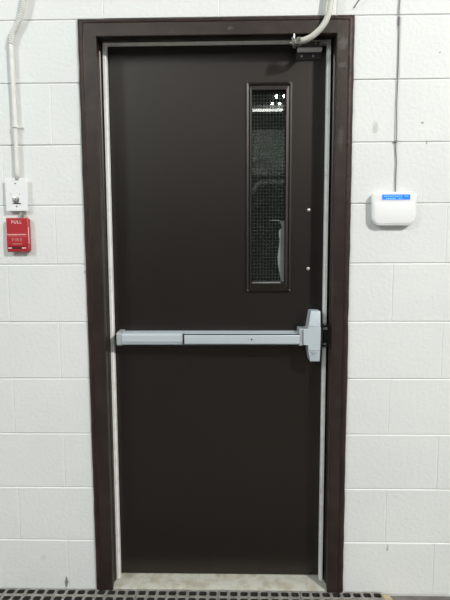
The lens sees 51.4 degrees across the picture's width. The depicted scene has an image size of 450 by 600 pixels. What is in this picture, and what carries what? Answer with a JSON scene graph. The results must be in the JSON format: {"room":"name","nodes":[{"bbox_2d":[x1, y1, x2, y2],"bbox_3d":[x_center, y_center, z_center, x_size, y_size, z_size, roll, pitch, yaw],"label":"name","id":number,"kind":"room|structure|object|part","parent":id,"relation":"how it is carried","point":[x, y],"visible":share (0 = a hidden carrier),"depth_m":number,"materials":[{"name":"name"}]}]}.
{"room":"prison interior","nodes":[
{"label":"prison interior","id":0,"kind":"room"},
{"bbox_2d":[0,0,449,595],"bbox_3d":[0.118,-1.446,1.592,8.400,5.086,0.190,0,5,1],"label":"wall","id":1,"kind":"structure","parent":0,"point":[397,515],"depth_m":1.64,"materials":[{"name":"white brick"}]},
{"bbox_2d":[5,178,27,217],"bbox_3d":[-0.714,-0.348,1.608,0.076,0.136,0.020,0,5,1],"label":"switch box","id":2,"kind":"object","parent":1,"relation":"attached to","point":[16,191],"visible":1,"depth_m":1.60,"materials":[{"name":"white"}]},
{"bbox_2d":[8,0,27,179],"bbox_3d":[-0.658,-1.155,1.525,0.128,1.494,0.025,0,5,7],"label":"conduit","id":3,"kind":"object","parent":1,"relation":"attached to","point":[23,5],"visible":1,"depth_m":1.56,"materials":[{"name":"metal"}]},
{"bbox_2d":[6,218,30,251],"bbox_3d":[-0.713,-0.225,1.617,0.076,0.117,0.025,0,5,1],"label":"station","id":4,"kind":"object","parent":1,"relation":"attached to","point":[18,229],"visible":1,"depth_m":1.61,"materials":[{"name":"red plastic"}]},
{"bbox_3d":[-0.714,-0.203,1.609,0.064,0.042,0.005,0,5,1],"label":"pull handle","id":5,"kind":"part","parent":4,"relation":"part of","materials":[{"name":"red plastic"}]},
{"bbox_2d":[77,15,354,592],"bbox_3d":[-0.027,0.064,1.698,0.919,2.017,0.140,0,5,1],"label":"trim","id":6,"kind":"structure","parent":1,"relation":"attached to","point":[95,36],"depth_m":1.62,"materials":[{"name":"brown paint"}]},
{"bbox_2d":[108,44,325,573],"bbox_3d":[-0.026,0.080,1.701,0.789,1.962,0.114,0,5,1],"label":"door","id":7,"kind":"structure","parent":1,"relation":"in","point":[218,370],"depth_m":1.71,"materials":[{"name":"brown paint"}]},
{"bbox_3d":[-0.259,0.137,1.666,0.218,0.025,0.002,0,5,1],"label":"rail","id":8,"kind":"part","parent":7,"relation":"part of","materials":[{"name":"silver metal"}]},
{"bbox_3d":[0.289,-0.844,1.619,0.084,0.024,0.005,0,5,1],"label":"contact plate","id":9,"kind":"part","parent":7,"relation":"part of","materials":[{"name":"brown metal"}]},
{"bbox_2d":[113,572,326,591],"bbox_3d":[-0.017,1.071,1.830,0.845,0.028,0.196,0,5,1],"label":"threshold","id":10,"kind":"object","parent":1,"relation":"attached to","point":[157,581],"depth_m":1.77,"materials":[{"name":"concrete"}]},
{"bbox_2d":[289,0,333,47],"bbox_3d":[0.290,-1.317,1.505,0.162,0.975,0.070,1,5,9],"label":"conduit","id":11,"kind":"object","parent":1,"relation":"attached to","point":[298,41],"visible":1,"depth_m":1.51,"materials":[{"name":"grey"}]},
{"bbox_2d":[299,41,327,46],"bbox_3d":[0.297,-0.864,1.582,0.097,0.010,0.025,0,5,1],"label":"switch","id":12,"kind":"object","parent":1,"relation":"attached to","point":[324,43],"visible":0.85,"depth_m":1.57,"materials":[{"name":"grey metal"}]},
{"bbox_2d":[371,192,416,225],"bbox_3d":[0.569,-0.308,1.583,0.152,0.113,0.023,0,5,1],"label":"alarm keypad","id":13,"kind":"object","parent":1,"relation":"attached to","point":[387,208],"visible":1,"depth_m":1.57,"materials":[{"name":"white plastic"}]},
{"bbox_2d":[393,0,399,191],"bbox_3d":[0.571,-1.128,1.514,0.015,1.555,0.008,0,5,1],"label":"cable","id":14,"kind":"object","parent":1,"relation":"attached to","point":[395,141],"visible":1,"depth_m":1.55,"materials":[{"name":"grey plastic"}]},
{"bbox_2d":[390,596,449,599],"bbox_3d":[0.029,1.586,-2.942,8.400,0.100,9.790,0,5,1],"label":"floor","id":15,"kind":"structure","parent":0,"point":[392,597],"depth_m":1.72,"materials":[{"name":"concrete"}]},
{"bbox_2d":[0,588,384,599],"bbox_3d":[-0.178,1.098,1.589,1.498,0.021,0.298,0,5,1],"label":"floor mat","id":16,"kind":"object","parent":15,"relation":"on","point":[61,593],"depth_m":1.71,"materials":[{"name":"grey rubber"}]},
{"bbox_2d":[382,594,392,599],"bbox_3d":[0.591,1.099,1.567,0.040,0.017,0.294,0,5,1],"label":"ramp","id":17,"kind":"object","parent":15,"relation":"on","point":[386,597],"visible":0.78,"depth_m":1.70,"materials":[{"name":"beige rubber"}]}
]}

